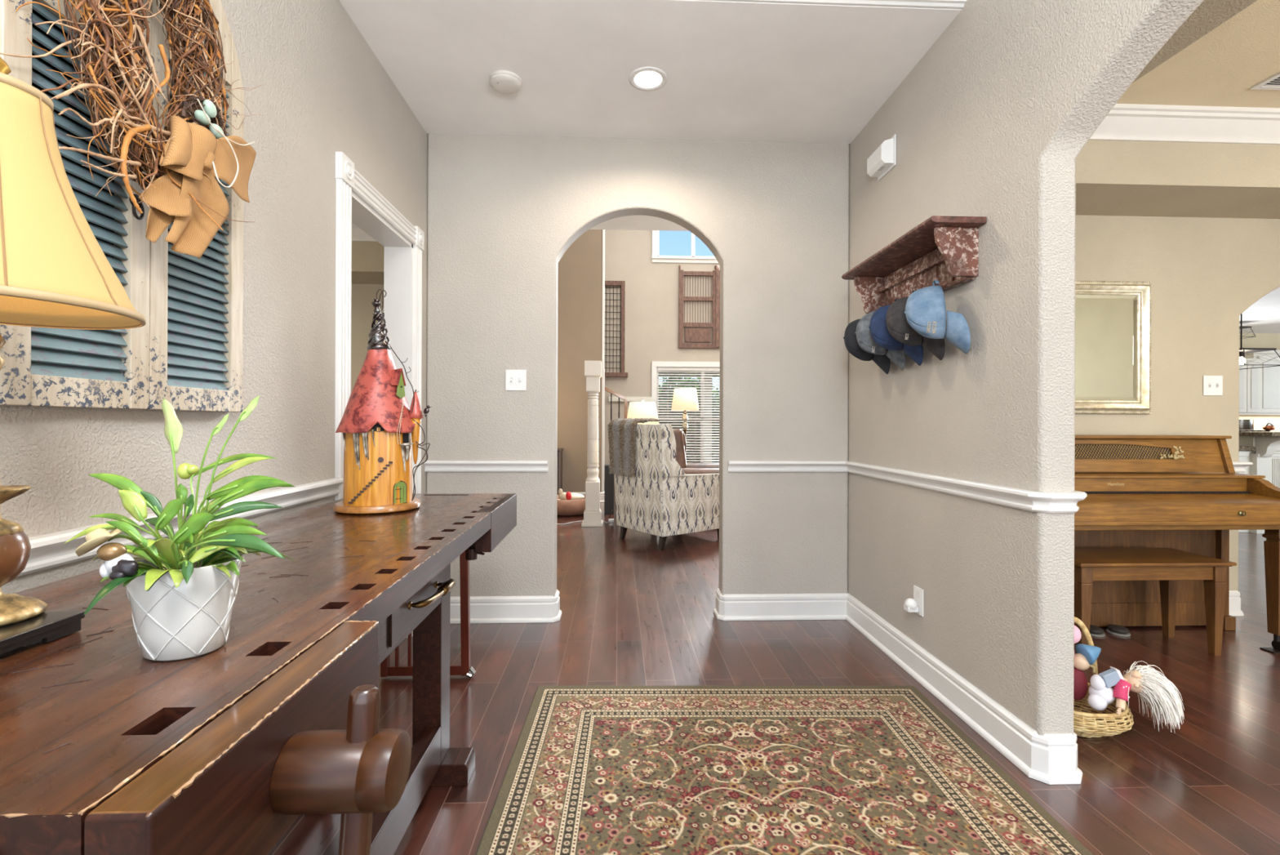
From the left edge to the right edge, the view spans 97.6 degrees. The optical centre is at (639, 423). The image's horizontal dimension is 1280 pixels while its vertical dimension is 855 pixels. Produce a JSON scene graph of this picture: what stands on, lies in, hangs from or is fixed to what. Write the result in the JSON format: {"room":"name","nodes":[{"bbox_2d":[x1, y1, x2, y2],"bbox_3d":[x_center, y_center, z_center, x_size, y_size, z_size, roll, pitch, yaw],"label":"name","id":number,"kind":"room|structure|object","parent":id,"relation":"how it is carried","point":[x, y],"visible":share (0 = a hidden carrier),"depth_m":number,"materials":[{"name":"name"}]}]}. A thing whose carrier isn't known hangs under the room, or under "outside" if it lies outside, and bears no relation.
{"room":"entrance hall","nodes":[
{"label":"entrance hall","id":0,"kind":"room"},
{"bbox_2d":[0,0,427,593],"bbox_3d":[-1.166,-0.695,0.809,0.120,3.620,4.910,0,0,-2],"label":"wall","id":1,"kind":"structure","parent":0,"point":[325,92],"depth_m":1.78,"materials":[{"name":"paint"}]},
{"bbox_2d":[0,0,151,408],"bbox_3d":[-1.090,-0.618,1.092,0.053,1.173,0.298,0,0,-2],"label":"louvered shutter","id":2,"kind":"object","parent":1,"relation":"attached to","point":[43,366],"visible":0.53,"depth_m":1.09,"materials":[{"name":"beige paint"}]},
{"bbox_2d":[0,0,265,258],"bbox_3d":[-0.964,-0.704,1.146,0.225,0.691,0.521,0,0,-2],"label":"wreath","id":3,"kind":"object","parent":2,"relation":"hanging from","point":[184,163],"visible":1,"depth_m":1.14,"materials":[{"name":"brown wicker"}]},
{"bbox_2d":[17,477,343,576],"bbox_3d":[-1.069,0.241,0.248,0.037,0.064,3.780,0,0,-2],"label":"trim","id":4,"kind":"structure","parent":1,"relation":"attached to","point":[49,550],"depth_m":1.25,"materials":[{"name":"white paint"}]},
{"bbox_2d":[144,0,244,412],"bbox_3d":[-1.109,-0.618,1.396,0.039,1.173,0.308,0,0,-2],"label":"louvered shutter","id":5,"kind":"object","parent":1,"relation":"attached to","point":[196,304],"visible":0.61,"depth_m":1.41,"materials":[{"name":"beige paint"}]},
{"bbox_2d":[334,151,424,637],"bbox_3d":[-1.232,0.041,2.578,0.175,2.148,0.900,0,0,-2],"label":"door frame","id":6,"kind":"structure","parent":1,"relation":"in","point":[358,202],"depth_m":2.67,"materials":[{"name":"white paint"}]},
{"bbox_2d":[351,284,383,392],"bbox_3d":[-2.857,-0.241,4.950,2.923,2.700,0.120,0,0,-2],"label":"wall","id":7,"kind":"structure","parent":0,"point":[362,295],"depth_m":4.91,"materials":[{"name":"paint"}]},
{"bbox_2d":[351,240,384,284],"bbox_3d":[-2.842,-1.406,4.680,2.682,0.370,0.420,0,0,-2],"label":"ceiling","id":8,"kind":"structure","parent":7,"relation":"attached to","point":[367,257],"depth_m":4.50,"materials":[{"name":"paint"}]},
{"bbox_2d":[557,229,602,492],"bbox_3d":[-1.925,-1.587,7.970,2.775,5.400,0.120,0,0,-2],"label":"wall","id":9,"kind":"structure","parent":0,"point":[580,304],"depth_m":7.95,"materials":[{"name":"brown paint"}]},
{"bbox_2d":[565,492,604,502],"bbox_3d":[-1.905,1.041,7.951,2.834,0.142,0.159,0,0,-2],"label":"baseboard","id":10,"kind":"structure","parent":9,"relation":"attached to","point":[602,494],"depth_m":7.94,"materials":[{"name":"white paint"}]},
{"bbox_2d":[601,229,604,492],"bbox_3d":[-0.521,-1.582,8.022,0.035,5.400,0.143,0,0,-2],"label":"trim","id":11,"kind":"structure","parent":9,"relation":"attached to","point":[603,230],"depth_m":7.96,"materials":[{"name":"white paint"}]},
{"bbox_2d":[338,0,961,143],"bbox_3d":[0.033,-2.060,2.668,2.414,0.880,1.050,0,0,-2],"label":"ceiling","id":12,"kind":"structure","parent":0,"point":[735,71],"depth_m":2.52,"materials":[{"name":"paint"}]},
{"bbox_2d":[488,70,522,94],"bbox_3d":[-0.635,-1.605,2.649,0.151,0.035,0.151,0,0,-2],"label":"smoke detector","id":13,"kind":"object","parent":12,"relation":"attached to","point":[504,82],"visible":1,"depth_m":2.62,"materials":[{"name":"plastic"}]},
{"bbox_2d":[629,66,666,90],"bbox_3d":[0.038,-1.617,2.635,0.180,0.006,0.180,0,0,-2],"label":"recessed light","id":14,"kind":"object","parent":12,"relation":"in","point":[644,78],"visible":1,"depth_m":2.63,"materials":[{"name":"white plastic"}]},
{"bbox_2d":[604,229,719,468],"bbox_3d":[-0.174,-1.581,9.560,6.400,5.400,0.120,0,0,-2],"label":"wall","id":15,"kind":"structure","parent":0,"point":[651,289],"depth_m":9.51,"materials":[{"name":"paint"}]},
{"bbox_2d":[604,280,627,377],"bbox_3d":[-0.495,-1.592,9.448,0.590,1.620,0.075,0,0,-2],"label":"shutter","id":16,"kind":"object","parent":15,"relation":"in","point":[622,283],"visible":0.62,"depth_m":9.44,"materials":[{"name":"brown wood"}]},
{"bbox_2d":[608,396,652,401],"bbox_3d":[-0.161,-0.411,9.481,0.730,0.080,0.040,0,0,-2],"label":"trim","id":17,"kind":"structure","parent":15,"relation":"attached to","point":[614,398],"depth_m":9.46,"materials":[{"name":"beige paint"}]},
{"bbox_2d":[651,230,718,263],"bbox_3d":[0.964,-3.396,9.560,1.540,1.340,0.130,0,0,-2],"label":"window","id":18,"kind":"structure","parent":15,"relation":"in","point":[655,258],"depth_m":9.51,"materials":[{"name":"white paint"}]},
{"bbox_2d":[651,361,719,462],"bbox_3d":[0.951,-0.096,9.560,1.540,1.900,0.130,0,0,-2],"label":"window","id":19,"kind":"structure","parent":15,"relation":"in","point":[655,372],"depth_m":9.52,"materials":[{"name":"white paint"}]},
{"bbox_2d":[657,367,719,462],"bbox_3d":[0.950,-0.104,9.569,1.320,1.695,0.043,0,0,-2],"label":"window blind","id":20,"kind":"object","parent":19,"relation":"attached to","point":[660,369],"visible":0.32,"depth_m":9.56,"materials":[{"name":"white paint"}]},
{"bbox_2d":[678,264,719,348],"bbox_3d":[1.311,-1.985,9.522,1.318,1.420,0.070,0,0,-2],"label":"shutters","id":21,"kind":"object","parent":15,"relation":"attached to","point":[691,335],"visible":0.59,"depth_m":9.50,"materials":[{"name":"brown wood"}]},
{"bbox_2d":[671,387,698,453],"bbox_3d":[0.605,0.330,7.530,0.372,1.585,0.372,0,0,-2],"label":"table lamp","id":22,"kind":"object","parent":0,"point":[684,399],"visible":0.69,"depth_m":7.40,"materials":[{"name":"beige fabric"}]},
{"bbox_2d":[266,502,1279,854],"bbox_3d":[4.337,1.167,4.076,19.000,0.060,12.200,0,0,-2],"label":"floor","id":23,"kind":"structure","parent":0,"point":[634,612],"depth_m":2.45,"materials":[{"name":"brown wood"}]},
{"bbox_2d":[0,493,516,854],"bbox_3d":[-0.679,0.695,1.291,0.791,0.844,1.797,0,0,-2],"label":"workbench","id":24,"kind":"object","parent":23,"relation":"on","point":[106,748],"visible":0.96,"depth_m":0.61,"materials":[{"name":"brown wood"}]},
{"bbox_2d":[0,610,84,654],"bbox_3d":[-0.871,0.270,0.666,0.225,0.025,0.200,0,0,-2],"label":"pedestal","id":25,"kind":"object","parent":24,"relation":"on","point":[46,626],"visible":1,"depth_m":0.72,"materials":[{"name":"brown wood"}]},
{"bbox_2d":[0,57,146,626],"bbox_3d":[-0.848,-0.119,0.731,0.306,0.750,0.306,0,0,-2],"label":"table lamp","id":26,"kind":"object","parent":25,"relation":"on","point":[55,273],"visible":1,"depth_m":0.72,"materials":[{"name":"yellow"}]},
{"bbox_2d":[63,394,296,661],"bbox_3d":[-0.544,0.124,0.697,0.315,0.322,0.222,0,0,-2],"label":"potted plant","id":27,"kind":"object","parent":24,"relation":"on","point":[181,597],"visible":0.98,"depth_m":0.67,"materials":[{"name":"green plant"}]},
{"bbox_2d":[75,528,138,579],"bbox_3d":[-0.603,0.148,0.639,0.064,0.058,0.039,0,0,-2],"label":"figurine","id":28,"kind":"object","parent":27,"relation":"on","point":[117,563],"visible":1,"depth_m":0.63,"materials":[{"name":"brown ceramic"}]},
{"bbox_2d":[333,288,431,514],"bbox_3d":[-0.840,-0.079,1.803,0.242,0.708,0.253,0,0,36],"label":"birdhouse","id":29,"kind":"object","parent":24,"relation":"on","point":[380,430],"visible":1,"depth_m":1.74,"materials":[{"name":"brown wood"}]},
{"bbox_2d":[380,551,475,677],"bbox_3d":[-0.929,0.744,2.461,0.406,0.735,0.053,0,0,-2],"label":"gate","id":30,"kind":"object","parent":23,"relation":"on","point":[464,668],"visible":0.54,"depth_m":2.46,"materials":[{"name":"brown wood"}]},
{"bbox_2d":[557,448,563,494],"bbox_3d":[-1.369,0.722,7.635,0.598,0.745,0.513,0,0,-2],"label":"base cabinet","id":31,"kind":"object","parent":23,"relation":"on","point":[559,450],"visible":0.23,"depth_m":7.51,"materials":[{"name":"brown wood"}]},
{"bbox_2d":[556,494,585,515],"bbox_3d":[-0.904,1.016,7.020,0.725,0.190,0.725,0,0,-2],"label":"pet bed","id":32,"kind":"object","parent":23,"relation":"on","point":[565,507],"visible":0.45,"depth_m":6.70,"materials":[{"name":"brown fabric"}]},
{"bbox_2d":[558,488,571,499],"bbox_3d":[-0.925,0.876,6.906,0.164,0.150,0.105,0,0,-2],"label":"toy","id":33,"kind":"object","parent":32,"relation":"on","point":[562,495],"visible":0.86,"depth_m":6.87,"materials":[{"name":"red fabric"}]},
{"bbox_2d":[570,493,584,499],"bbox_3d":[-0.823,0.917,6.993,0.260,0.090,0.200,0,0,-2],"label":"pillow","id":34,"kind":"object","parent":32,"relation":"on","point":[574,495],"visible":0.62,"depth_m":6.92,"materials":[{"name":"white fabric"}]},
{"bbox_2d":[556,509,613,524],"bbox_3d":[-0.606,1.045,6.316,0.765,0.146,0.186,0,0,-13],"label":"power strip","id":35,"kind":"object","parent":23,"relation":"on","point":[610,520],"visible":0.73,"depth_m":6.32,"materials":[{"name":"white plastic"}]},
{"bbox_2d":[581,360,603,526],"bbox_3d":[-0.519,0.218,6.184,0.230,1.800,0.230,0,0,-2],"label":"turned post","id":36,"kind":"object","parent":23,"relation":"on","point":[593,369],"visible":1,"depth_m":6.11,"materials":[{"name":"white paint"}]},
{"bbox_2d":[604,464,613,514],"bbox_3d":[-0.361,0.819,6.966,0.160,0.600,0.150,0,0,-2],"label":"wooden stand","id":37,"kind":"object","parent":23,"relation":"on","point":[608,478],"visible":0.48,"depth_m":6.89,"materials":[{"name":"black wood"}]},
{"bbox_2d":[613,477,617,529],"bbox_3d":[-0.056,0.805,6.113,0.460,0.630,0.420,0,0,-2],"label":"side table","id":38,"kind":"object","parent":23,"relation":"on","point":[615,507],"visible":0.25,"depth_m":5.90,"materials":[{"name":"brown wood"}]},
{"bbox_2d":[626,399,659,424],"bbox_3d":[0.027,0.114,6.106,0.366,0.751,0.366,0,0,-2],"label":"table lamp","id":39,"kind":"object","parent":38,"relation":"on","point":[642,409],"visible":0.59,"depth_m":5.97,"materials":[{"name":"beige fabric"}]},
{"bbox_2d":[604,386,626,420],"bbox_3d":[-0.715,0.107,8.578,1.035,2.020,0.060,0,0,-2],"label":"stair railing","id":40,"kind":"object","parent":23,"relation":"on","point":[620,396],"visible":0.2,"depth_m":8.57,"materials":[{"name":"brown wood"}]},
{"bbox_2d":[613,423,719,550],"bbox_3d":[0.284,0.563,5.438,0.877,1.116,0.796,0,0,-37],"label":"armchair","id":41,"kind":"object","parent":23,"relation":"on","point":[663,500],"visible":0.7,"depth_m":5.04,"materials":[{"name":"fabric"}]},
{"bbox_2d":[607,417,659,476],"bbox_3d":[-0.070,0.221,5.339,0.303,0.573,0.504,0,0,-37],"label":"fur throw","id":42,"kind":"object","parent":41,"relation":"on","point":[621,431],"visible":1,"depth_m":5.26,"materials":[{"name":"fur"}]},
{"bbox_2d":[672,428,719,474],"bbox_3d":[0.786,0.594,6.787,1.004,1.058,0.950,0,0,-2],"label":"armchair","id":43,"kind":"object","parent":23,"relation":"on","point":[688,468],"visible":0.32,"depth_m":6.47,"materials":[{"name":"brown leather"}]},
{"bbox_2d":[682,431,686,446],"bbox_3d":[0.500,0.192,6.645,0.080,0.176,0.240,0,0,-2],"label":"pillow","id":44,"kind":"object","parent":43,"relation":"on","point":[683,433],"depth_m":6.53,"materials":[{"name":"fabric"}]},
{"bbox_2d":[475,684,1093,854],"bbox_3d":[0.378,1.116,1.164,1.605,0.009,2.439,0,0,0],"label":"area rug","id":45,"kind":"object","parent":23,"relation":"on","point":[592,769],"visible":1,"depth_m":1.75,"materials":[{"name":"carpet"}]},
{"bbox_2d":[1089,624,1105,636],"bbox_3d":[2.438,1.109,3.015,0.100,0.039,0.105,0,0,-2],"label":"slipper","id":46,"kind":"object","parent":23,"relation":"on","point":[1095,630],"visible":0.73,"depth_m":2.98,"materials":[{"name":"grey fabric"}]},
{"bbox_2d":[1073,616,1133,737],"bbox_3d":[1.614,0.928,2.096,0.390,0.395,0.317,0,0,-2],"label":"wicker basket","id":47,"kind":"object","parent":23,"relation":"on","point":[1084,726],"visible":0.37,"depth_m":1.96,"materials":[{"name":"beige wicker"}]},
{"bbox_2d":[1074,625,1081,643],"bbox_3d":[1.600,0.883,2.105,0.069,0.266,0.088,0,0,-38],"label":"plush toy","id":48,"kind":"object","parent":47,"relation":"in","point":[1077,635],"visible":0.11,"depth_m":2.07,"materials":[{"name":"pink fabric"}]},
{"bbox_2d":[1073,643,1101,699],"bbox_3d":[1.657,0.930,2.094,0.103,0.213,0.073,0,0,38],"label":"doll","id":49,"kind":"object","parent":47,"relation":"in","point":[1086,655],"visible":0.9,"depth_m":2.08,"materials":[{"name":"red fabric"}]},
{"bbox_2d":[1087,666,1124,710],"bbox_3d":[1.677,0.954,2.028,0.121,0.155,0.070,0,0,-2],"label":"plush toy","id":50,"kind":"object","parent":47,"relation":"in","point":[1100,691],"visible":0.99,"depth_m":2.00,"materials":[{"name":"white fabric"}]},
{"bbox_2d":[1098,668,1120,687],"bbox_3d":[1.693,0.914,2.014,0.075,0.065,0.024,0,0,-2],"label":"book","id":51,"kind":"object","parent":50,"relation":"on","point":[1109,677],"depth_m":2.00,"materials":[{"name":"grey fabric"}]},
{"bbox_2d":[1113,660,1184,731],"bbox_3d":[1.802,0.968,1.981,0.244,0.236,0.172,0,0,-37],"label":"doll","id":52,"kind":"object","parent":47,"relation":"in","point":[1156,687],"visible":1,"depth_m":1.97,"materials":[{"name":"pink fabric"}]},
{"bbox_2d":[1106,624,1130,635],"bbox_3d":[2.578,1.110,3.020,0.100,0.039,0.105,0,0,-2],"label":"slipper","id":53,"kind":"object","parent":23,"relation":"on","point":[1117,629],"visible":1,"depth_m":3.00,"materials":[{"name":"grey fabric"}]},
{"bbox_2d":[1074,547,1236,655],"bbox_3d":[2.473,0.899,2.841,0.775,0.462,0.330,0,0,-2],"label":"piano bench","id":54,"kind":"object","parent":23,"relation":"on","point":[1167,566],"visible":0.7,"depth_m":2.72,"materials":[{"name":"brown wood"}]},
{"bbox_2d":[1074,434,1279,653],"bbox_3d":[2.552,0.598,2.959,1.560,1.064,0.599,0,0,-2],"label":"upright piano","id":55,"kind":"object","parent":23,"relation":"on","point":[1181,492],"visible":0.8,"depth_m":3.03,"materials":[{"name":"brown wood"}]},
{"bbox_2d":[1074,472,1265,478],"bbox_3d":[2.523,0.277,2.978,1.498,0.013,0.150,0,0,-2],"label":"keyboard","id":56,"kind":"object","parent":55,"relation":"attached to","point":[1077,475],"depth_m":2.93,"materials":[{"name":"brown wood"}]},
{"bbox_2d":[1238,431,1279,533],"bbox_3d":[7.626,0.621,6.218,3.260,1.058,1.260,0,0,-2],"label":"kitchen island","id":57,"kind":"object","parent":23,"relation":"on","point":[1262,449],"visible":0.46,"depth_m":5.82,"materials":[{"name":"white paint"}]},
{"bbox_2d":[1239,445,1255,449],"bbox_3d":[7.592,0.265,6.357,3.200,0.040,0.980,0,0,-2],"label":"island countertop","id":58,"kind":"structure","parent":57,"relation":"on","point":[1241,447],"depth_m":5.82,"materials":[{"name":"stone"}]},
{"bbox_2d":[1239,431,1279,435],"bbox_3d":[7.754,0.113,5.823,3.040,0.042,0.460,0,0,-2],"label":"island countertop","id":59,"kind":"structure","parent":57,"relation":"on","point":[1241,433],"depth_m":5.66,"materials":[{"name":"stone"}]},
{"bbox_2d":[1239,415,1279,431],"bbox_3d":[11.303,0.519,9.526,3.050,1.290,0.658,0,0,-2],"label":"backsplash","id":60,"kind":"structure","parent":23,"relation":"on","point":[1259,421],"depth_m":9.83,"materials":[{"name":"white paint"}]},
{"bbox_2d":[1239,430,1270,431],"bbox_3d":[10.180,0.174,9.483,0.700,0.119,0.420,0,0,-2],"label":"cooktop","id":61,"kind":"object","parent":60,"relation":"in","point":[1239,430],"visible":0.14,"depth_m":9.33,"materials":[{"name":"metal"}]},
{"bbox_2d":[1239,419,1253,430],"bbox_3d":[10.131,0.022,9.471,0.340,0.175,0.340,0,0,-44],"label":"cooking pot","id":62,"kind":"object","parent":61,"relation":"on","point":[1248,424],"visible":0.64,"depth_m":9.31,"materials":[{"name":"silver metal"}]},
{"bbox_2d":[1262,422,1275,430],"bbox_3d":[10.438,0.055,9.303,0.140,0.132,0.140,0,0,41],"label":"kettle","id":63,"kind":"object","parent":61,"relation":"on","point":[1267,427],"visible":1,"depth_m":9.28,"materials":[{"name":"orange metal"}]},
{"bbox_2d":[426,133,1279,596],"bbox_3d":[2.143,-0.392,3.333,6.696,3.040,0.130,0,0,-2],"label":"wall","id":64,"kind":"structure","parent":0,"point":[504,211],"depth_m":3.22,"materials":[{"name":"paint"}]},
{"bbox_2d":[423,460,548,471],"bbox_3d":[-0.861,0.242,3.140,0.684,0.064,0.037,0,0,-2],"label":"trim","id":65,"kind":"structure","parent":64,"relation":"attached to","point":[429,465],"depth_m":3.14,"materials":[{"name":"white paint"}]},
{"bbox_2d":[449,589,561,623],"bbox_3d":[-0.832,1.045,3.205,0.753,0.142,0.149,0,0,-2],"label":"baseboard","id":66,"kind":"structure","parent":64,"relation":"attached to","point":[544,608],"depth_m":3.15,"materials":[{"name":"white paint"}]},
{"bbox_2d":[505,369,526,390],"bbox_3d":[-0.700,-0.244,3.155,0.116,0.117,0.018,0,0,-2],"label":"light switch","id":67,"kind":"object","parent":64,"relation":"attached to","point":[515,380],"visible":1,"depth_m":3.16,"materials":[{"name":"white plastic"}]},
{"bbox_2d":[1075,280,1151,413],"bbox_3d":[2.600,-0.443,3.264,0.792,0.777,0.040,0,0,-2],"label":"wall mirror","id":68,"kind":"object","parent":64,"relation":"attached to","point":[1113,318],"visible":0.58,"depth_m":3.28,"materials":[{"name":"beige mirror"}]},
{"bbox_2d":[1075,0,1279,218],"bbox_3d":[3.451,-1.391,0.927,4.040,0.350,4.778,0,0,-2],"label":"soffit","id":69,"kind":"structure","parent":64,"relation":"attached to","point":[1113,178],"depth_m":2.88,"materials":[{"name":"paint"}]},
{"bbox_2d":[1202,375,1222,395],"bbox_3d":[3.387,-0.224,3.307,0.118,0.117,0.018,0,0,-2],"label":"light switch","id":70,"kind":"object","parent":64,"relation":"attached to","point":[1212,384],"visible":1,"depth_m":3.31,"materials":[{"name":"white plastic"}]},
{"bbox_2d":[1229,590,1244,616],"bbox_3d":[2.469,1.058,3.326,2.231,0.142,0.149,0,0,-2],"label":"baseboard","id":71,"kind":"structure","parent":64,"relation":"attached to","point":[1234,598],"depth_m":3.31,"materials":[{"name":"white paint"}]},
{"bbox_2d":[1232,461,1253,472],"bbox_3d":[2.482,0.255,3.313,2.229,0.064,0.137,0,0,-2],"label":"trim","id":72,"kind":"structure","parent":64,"relation":"attached to","point":[1239,466],"depth_m":3.31,"materials":[{"name":"white paint"}]},
{"bbox_2d":[590,0,1279,333],"bbox_3d":[5.900,-1.877,4.198,14.730,0.640,11.120,0,0,-2],"label":"ceiling","id":73,"kind":"structure","parent":0,"point":[1220,68],"depth_m":2.55,"materials":[{"name":"beige paint"}]},
{"bbox_2d":[1088,103,1279,144],"bbox_3d":[3.568,-1.501,2.854,3.655,0.130,0.100,0,0,-2],"label":"trim","id":74,"kind":"structure","parent":73,"relation":"attached to","point":[1124,122],"depth_m":2.82,"materials":[{"name":"white paint"}]},
{"bbox_2d":[1239,325,1255,338],"bbox_3d":[9.380,-1.463,8.880,0.368,0.236,0.368,0,0,-2],"label":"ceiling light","id":75,"kind":"object","parent":73,"relation":"attached to","point":[1243,327],"visible":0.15,"depth_m":8.73,"materials":[{"name":"metal"}]},
{"bbox_2d":[1239,313,1279,369],"bbox_3d":[6.170,-1.084,5.750,0.438,1.023,0.438,0,0,-2],"label":"pendant light","id":76,"kind":"object","parent":73,"relation":"hanging from","point":[1242,351],"visible":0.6,"depth_m":5.65,"materials":[{"name":"metal"}]},
{"bbox_2d":[1250,72,1279,90],"bbox_3d":[3.072,-1.562,2.544,0.430,0.010,0.170,0,0,-2],"label":"ceiling vent","id":77,"kind":"object","parent":73,"relation":"in","point":[1273,82],"visible":1,"depth_m":2.59,"materials":[{"name":"white plastic"}]},
{"bbox_2d":[847,0,1204,735],"bbox_3d":[1.366,-0.685,0.910,0.120,3.620,4.910,0,0,-2],"label":"wall","id":78,"kind":"structure","parent":0,"point":[993,122],"depth_m":2.00,"materials":[{"name":"paint"}]},
{"bbox_2d":[688,0,966,9],"bbox_3d":[0.053,-1.681,2.127,2.414,0.118,0.034,0,0,-2],"label":"trim","id":79,"kind":"structure","parent":78,"relation":"attached to","point":[929,4],"depth_m":2.16,"materials":[{"name":"white paint"}]},
{"bbox_2d":[866,133,896,180],"bbox_3d":[1.198,-1.320,2.791,0.068,0.150,0.178,0,0,-2],"label":"door chime","id":80,"kind":"object","parent":78,"relation":"attached to","point":[882,160],"visible":1,"depth_m":2.73,"materials":[{"name":"white plastic"}]},
{"bbox_2d":[713,587,1082,784],"bbox_3d":[0.926,1.052,2.539,0.914,0.142,1.619,0,0,-2],"label":"baseboard","id":81,"kind":"structure","parent":78,"relation":"attached to","point":[1048,758],"depth_m":2.30,"materials":[{"name":"white paint"}]},
{"bbox_2d":[728,460,1087,512],"bbox_3d":[0.965,0.249,2.477,0.863,0.064,1.507,0,0,-2],"label":"trim","id":82,"kind":"structure","parent":78,"relation":"attached to","point":[1031,500],"depth_m":2.27,"materials":[{"name":"white paint"}]},
{"bbox_2d":[841,215,986,313],"bbox_3d":[1.140,-0.644,2.440,0.206,0.214,0.815,0,0,-2],"label":"shelf","id":83,"kind":"object","parent":78,"relation":"attached to","point":[943,249],"visible":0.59,"depth_m":2.33,"materials":[{"name":"red paint"}]},
{"bbox_2d":[843,319,890,373],"bbox_3d":[1.123,-0.396,2.776,0.214,0.315,0.148,0,0,24],"label":"baseball cap","id":84,"kind":"object","parent":83,"relation":"hanging from","point":[883,362],"visible":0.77,"depth_m":2.74,"materials":[{"name":"black fabric"}]},
{"bbox_2d":[855,306,905,369],"bbox_3d":[1.129,-0.400,2.635,0.217,0.313,0.145,0,0,25],"label":"baseball cap","id":85,"kind":"object","parent":83,"relation":"hanging from","point":[864,340],"visible":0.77,"depth_m":2.60,"materials":[{"name":"grey fabric"}]},
{"bbox_2d":[868,298,923,365],"bbox_3d":[1.137,-0.404,2.488,0.220,0.310,0.144,0,0,28],"label":"baseball cap","id":86,"kind":"object","parent":83,"relation":"hanging from","point":[880,334],"visible":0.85,"depth_m":2.45,"materials":[{"name":"blue fabric"}]},
{"bbox_2d":[884,290,945,359],"bbox_3d":[1.144,-0.409,2.336,0.222,0.308,0.151,0,0,28],"label":"baseball cap","id":87,"kind":"object","parent":83,"relation":"hanging from","point":[898,326],"visible":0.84,"depth_m":2.30,"materials":[{"name":"black fabric"}]},
{"bbox_2d":[904,280,970,353],"bbox_3d":[1.151,-0.413,2.175,0.224,0.306,0.153,0,0,29],"label":"baseball cap","id":88,"kind":"object","parent":83,"relation":"hanging from","point":[925,312],"visible":1,"depth_m":2.13,"materials":[{"name":"fabric"}]},
{"bbox_2d":[913,584,924,616],"bbox_3d":[1.232,0.785,2.481,0.008,0.118,0.076,0,0,-2],"label":"power outlet","id":89,"kind":"object","parent":78,"relation":"attached to","point":[918,593],"visible":0.77,"depth_m":2.47,"materials":[{"name":"white plastic"}]},
{"bbox_2d":[903,597,918,612],"bbox_3d":[1.203,0.805,2.488,0.052,0.056,0.060,0,0,-2],"label":"plug","id":90,"kind":"object","parent":89,"relation":"attached to","point":[910,605],"visible":1,"depth_m":2.47,"materials":[{"name":"white plastic"}]},
{"bbox_2d":[915,589,919,612],"bbox_3d":[1.230,0.785,2.481,0.002,0.095,0.032,0,0,-2],"label":"socket","id":91,"kind":"object","parent":89,"relation":"attached to","point":[917,591],"depth_m":2.47,"materials":[{"name":"white plastic"}]},
{"bbox_2d":[1239,333,1279,416],"bbox_3d":[8.118,-0.218,9.791,10.200,2.740,0.120,0,0,-2],"label":"wall","id":92,"kind":"structure","parent":0,"point":[1261,340],"depth_m":9.84,"materials":[{"name":"beige paint"}]},
{"bbox_2d":[1239,349,1279,415],"bbox_3d":[11.235,-0.686,9.598,2.850,1.100,0.504,0,0,-2],"label":"upper cabinet","id":93,"kind":"object","parent":92,"relation":"attached to","point":[1259,388],"visible":0.62,"depth_m":9.44,"materials":[{"name":"white paint"}]},
{"label":"outside","id":94,"kind":"structure","parent":0,"visible":0},
{"bbox_3d":[1.204,1.475,19.879,20.000,0.100,20.370,0,0,-2],"label":"ground","id":95,"kind":"structure","parent":94,"visible":0},
{"bbox_2d":[658,377,719,462],"bbox_3d":[1.067,0.041,12.961,1.896,2.767,0.845,0,0,-5],"label":"bush","id":96,"kind":"object","parent":95,"relation":"on","point":[662,377],"visible":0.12,"depth_m":12.79,"materials":[{"name":"green plant"}]},
{"bbox_2d":[658,370,719,462],"bbox_3d":[1.560,0.151,11.071,8.000,2.550,2.400,0,0,-2],"label":"patio cover","id":97,"kind":"object","parent":95,"relation":"on","point":[675,371],"visible":0.07,"depth_m":12.07,"materials":[{"name":"paint"}]},
{"bbox_3d":[-2.768,-1.641,2.852,2.923,0.100,4.320,0,0,-2],"label":"ceiling","id":98,"kind":"structure","parent":0,"visible":0},
{"bbox_2d":[351,222,377,241],"bbox_3d":[-2.831,-1.526,4.421,2.682,0.130,0.100,0,0,-2],"label":"trim","id":99,"kind":"structure","parent":98,"relation":"attached to","point":[357,234],"depth_m":4.46,"materials":[{"name":"white paint"}]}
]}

